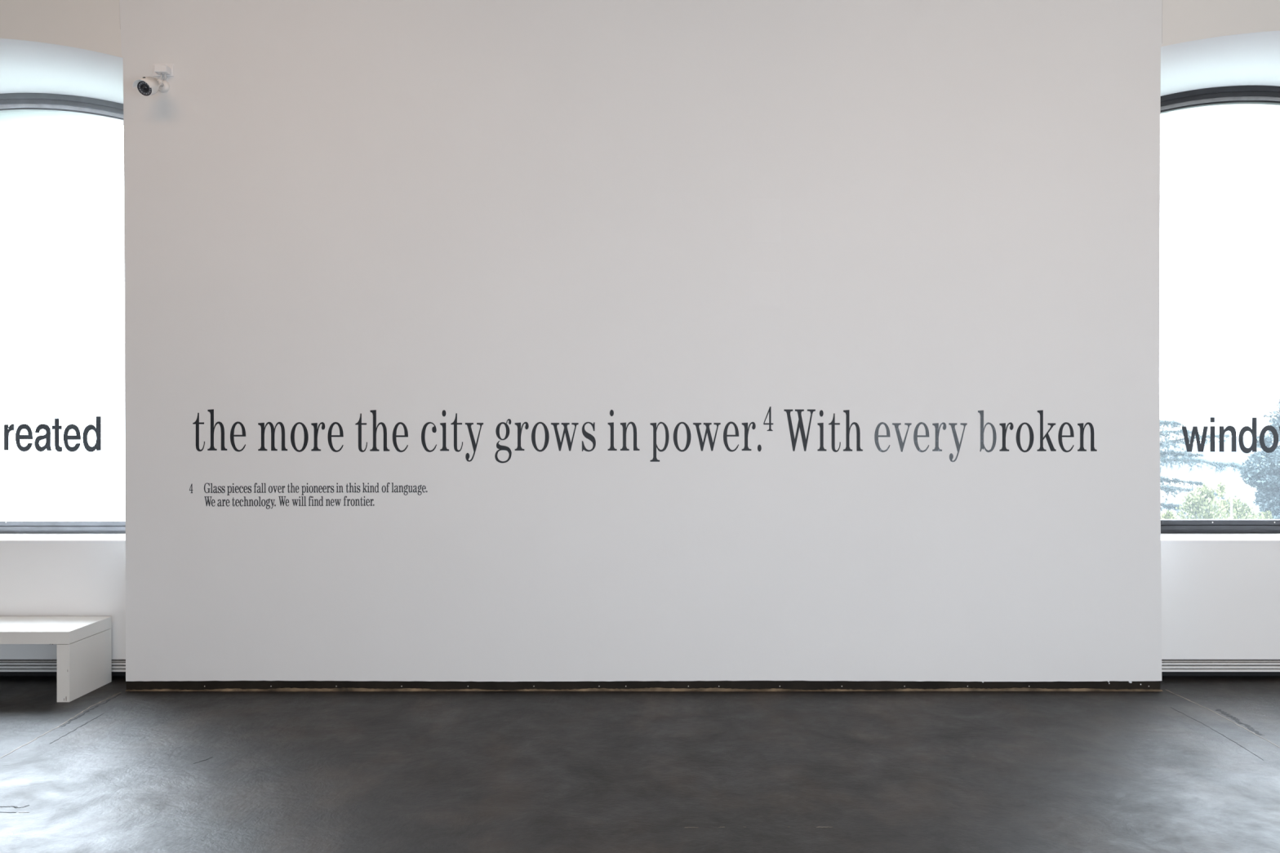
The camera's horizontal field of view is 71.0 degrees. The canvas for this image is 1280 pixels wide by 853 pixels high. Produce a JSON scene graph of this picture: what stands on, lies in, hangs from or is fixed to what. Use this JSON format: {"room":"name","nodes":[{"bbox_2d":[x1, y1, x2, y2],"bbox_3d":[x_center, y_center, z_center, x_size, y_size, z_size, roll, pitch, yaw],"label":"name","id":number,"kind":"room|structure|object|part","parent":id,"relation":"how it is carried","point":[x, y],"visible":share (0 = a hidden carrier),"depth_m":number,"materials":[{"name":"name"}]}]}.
{"room":"art gallery","nodes":[
{"label":"art gallery","id":0,"kind":"room"},
{"bbox_2d":[0,542,125,675],"bbox_3d":[-4.136,1.165,6.080,2.050,0.871,0.840,0,0,0],"label":"wall","id":1,"kind":"structure","parent":0,"point":[37,579],"depth_m":5.66,"materials":[{"name":"paint"}]},
{"bbox_2d":[0,659,57,671],"bbox_3d":[-3.769,1.514,5.529,0.527,0.083,0.264,0,0,0],"label":"air vent","id":2,"kind":"object","parent":1,"relation":"in","point":[33,665],"depth_m":5.66,"materials":[{"name":"white metal"}]},
{"bbox_3d":[-4.136,1.483,5.688,2.046,0.008,0.044,0,0,0],"label":"rail","id":3,"kind":"part","parent":2,"relation":"part of","materials":[{"name":"grey metal"}]},
{"bbox_2d":[0,533,125,542],"bbox_3d":[-4.136,0.723,5.853,2.050,0.012,0.394,0,0,0],"label":"trim","id":4,"kind":"structure","parent":1,"relation":"on","point":[4,537],"depth_m":5.80,"materials":[{"name":"white paint"}]},
{"bbox_2d":[111,659,125,671],"bbox_3d":[-3.211,1.514,5.529,0.234,0.083,0.264,0,0,0],"label":"air vent","id":5,"kind":"object","parent":1,"relation":"in","point":[117,665],"depth_m":5.66,"materials":[{"name":"white metal"}]},
{"bbox_2d":[0,0,1279,681],"bbox_3d":[0.018,-1.000,5.966,10.358,5.200,1.069,0,0,0],"label":"wall","id":6,"kind":"structure","parent":0,"point":[491,213],"depth_m":5.43,"materials":[{"name":"white paint"}]},
{"bbox_2d":[0,93,125,533],"bbox_3d":[-4.136,-0.759,6.040,2.050,2.953,0.080,0,0,0],"label":"window","id":7,"kind":"structure","parent":6,"relation":"in","point":[9,102],"depth_m":6.01,"materials":[{"name":"grey metal"}]},
{"bbox_2d":[4,416,101,452],"bbox_3d":[-3.949,0.051,6.035,0.652,0.242,0.001,0,0,0],"label":"lettering","id":8,"kind":"object","parent":7,"relation":"attached to","point":[56,427],"depth_m":6.04,"materials":[{"name":"grey plastic"}]},
{"bbox_3d":[-4.136,-2.079,6.044,2.050,0.229,0.072,0,0,0],"label":"arched frame","id":9,"kind":"part","parent":7,"relation":"part of","materials":[{"name":"grey metal"}]},
{"bbox_3d":[-4.136,-2.115,6.040,2.050,0.241,0.080,0,0,0],"label":"arched frame","id":10,"kind":"part","parent":7,"relation":"part of","materials":[{"name":"grey metal"}]},
{"bbox_3d":[-4.136,0.708,6.051,2.050,0.019,0.058,0,0,0],"label":"rail","id":11,"kind":"part","parent":7,"relation":"part of","materials":[{"name":"grey metal"}]},
{"bbox_3d":[-4.136,0.684,6.043,2.050,0.028,0.074,0,0,0],"label":"rail","id":12,"kind":"part","parent":7,"relation":"part of","materials":[{"name":"grey metal"}]},
{"bbox_3d":[-4.136,0.668,6.053,2.050,0.004,0.054,0,0,0],"label":"rail","id":13,"kind":"part","parent":7,"relation":"part of","materials":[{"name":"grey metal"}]},
{"bbox_3d":[-4.136,0.650,6.045,2.050,0.031,0.070,0,0,0],"label":"rail","id":14,"kind":"part","parent":7,"relation":"part of","materials":[{"name":"grey metal"}]},
{"bbox_2d":[132,73,169,96],"bbox_3d":[-2.885,-2.027,5.303,0.110,0.194,0.259,0,0,0],"label":"security camera","id":15,"kind":"object","parent":6,"relation":"attached to","point":[148,86],"visible":1,"depth_m":5.24,"materials":[{"name":"white plastic"}]},
{"bbox_3d":[-2.884,-1.971,5.230,0.076,0.065,0.039,0,0,0],"label":"infrared plate","id":16,"kind":"part","parent":15,"relation":"part of","materials":[{"name":"grey plastic"}]},
{"bbox_2d":[152,63,173,76],"bbox_3d":[-2.882,-2.155,5.402,0.125,0.077,0.060,0,0,0],"label":"junction box","id":17,"kind":"object","parent":6,"relation":"attached to","point":[157,68],"visible":1,"depth_m":5.41,"materials":[{"name":"white plastic"}]},
{"bbox_2d":[189,482,426,509],"bbox_3d":[-2.006,0.419,5.432,1.440,0.161,0.001,0,0,0],"label":"lettering","id":18,"kind":"object","parent":6,"relation":"attached to","point":[255,486],"depth_m":5.43,"materials":[{"name":"black paint"}]},
{"bbox_2d":[124,680,1162,691],"bbox_3d":[0.023,1.566,5.439,6.268,0.068,0.046,0,0,0],"label":"baseboard","id":19,"kind":"structure","parent":6,"relation":"attached to","point":[172,686],"depth_m":5.44,"materials":[{"name":"brown wood"}]},
{"bbox_2d":[192,406,1097,462],"bbox_3d":[0.029,0.050,5.431,5.469,0.342,0.001,0,0,0],"label":"lettering","id":20,"kind":"object","parent":6,"relation":"attached to","point":[800,424],"depth_m":5.43,"materials":[{"name":"black paint"}]},
{"bbox_2d":[1160,85,1279,533],"bbox_3d":[4.172,-0.784,6.040,2.050,3.002,0.080,0,0,0],"label":"window","id":21,"kind":"structure","parent":6,"relation":"in","point":[1230,95],"depth_m":6.01,"materials":[{"name":"grey metal"}]},
{"bbox_3d":[4.172,0.704,6.051,2.050,0.026,0.058,0,0,0],"label":"rail","id":22,"kind":"part","parent":21,"relation":"part of","materials":[{"name":"grey metal"}]},
{"bbox_3d":[4.172,0.677,6.043,2.050,0.028,0.074,0,0,0],"label":"rail","id":23,"kind":"part","parent":21,"relation":"part of","materials":[{"name":"grey metal"}]},
{"bbox_3d":[4.172,0.642,6.045,2.050,0.031,0.070,0,0,0],"label":"rail","id":24,"kind":"part","parent":21,"relation":"part of","materials":[{"name":"grey metal"}]},
{"bbox_3d":[4.172,-2.116,6.044,2.050,0.256,0.072,0,0,0],"label":"arched frame","id":25,"kind":"part","parent":21,"relation":"part of","materials":[{"name":"grey metal"}]},
{"bbox_3d":[4.172,-2.151,6.040,2.050,0.267,0.080,0,0,0],"label":"arched frame","id":26,"kind":"part","parent":21,"relation":"part of","materials":[{"name":"grey metal"}]},
{"bbox_2d":[1181,417,1279,453],"bbox_3d":[4.056,0.059,6.035,0.831,0.243,0.001,0,0,0],"label":"lettering","id":27,"kind":"object","parent":21,"relation":"attached to","point":[1188,445],"depth_m":6.04,"materials":[{"name":"grey plastic"}]},
{"bbox_2d":[0,675,1279,852],"bbox_3d":[0.000,1.699,2.366,15.000,0.201,8.268,0,0,0],"label":"floor","id":28,"kind":"structure","parent":0,"point":[1192,765],"depth_m":4.16,"materials":[{"name":"black concrete"}]},
{"bbox_2d":[0,616,111,702],"bbox_3d":[-4.130,1.395,5.416,1.640,0.410,0.418,0,0,0],"label":"bench","id":29,"kind":"object","parent":28,"relation":"on","point":[84,643],"visible":1,"depth_m":5.34,"materials":[{"name":"white paint"}]},
{"bbox_3d":[-4.130,1.226,5.416,1.640,0.073,0.418,0,0,0],"label":"seat","id":30,"kind":"part","parent":29,"relation":"part of","materials":[{"name":"white paint"}]},
{"bbox_3d":[-3.346,1.433,5.416,0.073,0.335,0.417,0,0,0],"label":"panel","id":31,"kind":"part","parent":29,"relation":"part of","materials":[{"name":"white paint"}]},
{"bbox_2d":[1160,542,1279,675],"bbox_3d":[4.172,1.165,6.080,2.050,0.871,0.840,0,0,0],"label":"wall","id":32,"kind":"structure","parent":0,"point":[1220,600],"depth_m":5.66,"materials":[{"name":"paint"}]},
{"bbox_2d":[1160,533,1279,542],"bbox_3d":[4.172,0.723,5.853,2.050,0.012,0.394,0,0,0],"label":"trim","id":33,"kind":"structure","parent":32,"relation":"on","point":[1165,537],"depth_m":5.80,"materials":[{"name":"white paint"}]},
{"bbox_2d":[1161,659,1279,671],"bbox_3d":[4.172,1.514,5.711,2.046,0.083,0.098,0,0,0],"label":"air vent","id":34,"kind":"object","parent":32,"relation":"in","point":[1167,665],"visible":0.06,"depth_m":5.66,"materials":[{"name":"white metal"}]},
{"bbox_3d":[4.172,1.483,5.688,2.046,0.008,0.044,0,0,0],"label":"rail","id":35,"kind":"part","parent":34,"relation":"part of","materials":[{"name":"grey metal"}]},
{"label":"outside","id":36,"kind":"structure","parent":0,"visible":0},
{"bbox_2d":[1160,484,1260,519],"bbox_3d":[103.927,10.008,120.000,57.454,7.184,40.000,0,0,0],"label":"hill","id":37,"kind":"structure","parent":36,"point":[1245,493],"depth_m":118.25,"materials":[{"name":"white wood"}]},
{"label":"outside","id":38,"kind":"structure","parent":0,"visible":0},
{"bbox_3d":[15.000,8.800,41.082,150.000,0.400,68.700,0,0,0],"label":"ground","id":39,"kind":"structure","parent":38,"visible":0},
{"bbox_2d":[1160,510,1181,519],"bbox_3d":[11.173,5.214,18.992,2.239,6.976,2.124,0,0,0],"label":"young tree","id":40,"kind":"object","parent":39,"relation":"on","point":[1166,514],"visible":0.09,"depth_m":18.76,"materials":[{"name":"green plant"}]},
{"bbox_2d":[1160,418,1244,519],"bbox_3d":[18.436,3.550,33.533,7.170,10.300,5.568,0,0,29],"label":"cedar tree","id":41,"kind":"object","parent":39,"relation":"on","point":[1173,424],"visible":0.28,"depth_m":33.24,"materials":[{"name":"grey plant"}]},
{"bbox_2d":[1175,481,1233,519],"bbox_3d":[13.741,5.017,22.010,2.229,7.371,2.091,0,0,0],"label":"young tree","id":42,"kind":"object","parent":39,"relation":"on","point":[1202,499],"visible":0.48,"depth_m":21.79,"materials":[{"name":"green plant"}]},
{"bbox_2d":[1229,482,1236,519],"bbox_3d":[13.204,4.919,20.000,0.155,7.362,0.099,0,0,0],"label":"street lamp","id":43,"kind":"object","parent":39,"relation":"on","point":[1231,486],"visible":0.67,"depth_m":19.98,"materials":[{"name":"white metal"}]},
{"bbox_2d":[1213,495,1257,519],"bbox_3d":[16.319,5.294,24.498,2.118,6.815,2.107,0,0,0],"label":"young tree","id":44,"kind":"object","parent":39,"relation":"on","point":[1240,510],"visible":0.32,"depth_m":24.45,"materials":[{"name":"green plant"}]},
{"bbox_2d":[1240,397,1279,519],"bbox_3d":[29.479,2.972,40.066,5.721,11.456,4.174,0,0,0],"label":"pine tree","id":45,"kind":"object","parent":39,"relation":"on","point":[1262,471],"visible":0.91,"depth_m":39.58,"materials":[{"name":"plant"}]},
{"bbox_2d":[1247,505,1272,519],"bbox_3d":[18.540,5.524,26.984,2.127,6.356,2.114,0,0,0],"label":"young tree","id":46,"kind":"object","parent":39,"relation":"on","point":[1266,515],"visible":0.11,"depth_m":26.75,"materials":[{"name":"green plant"}]},
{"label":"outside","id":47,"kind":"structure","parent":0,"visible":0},
{"bbox_2d":[1160,432,1279,477],"bbox_3d":[233.842,6.414,260.000,201.697,14.372,40.000,0,0,0],"label":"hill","id":48,"kind":"structure","parent":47,"point":[1228,455],"depth_m":250.73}
]}

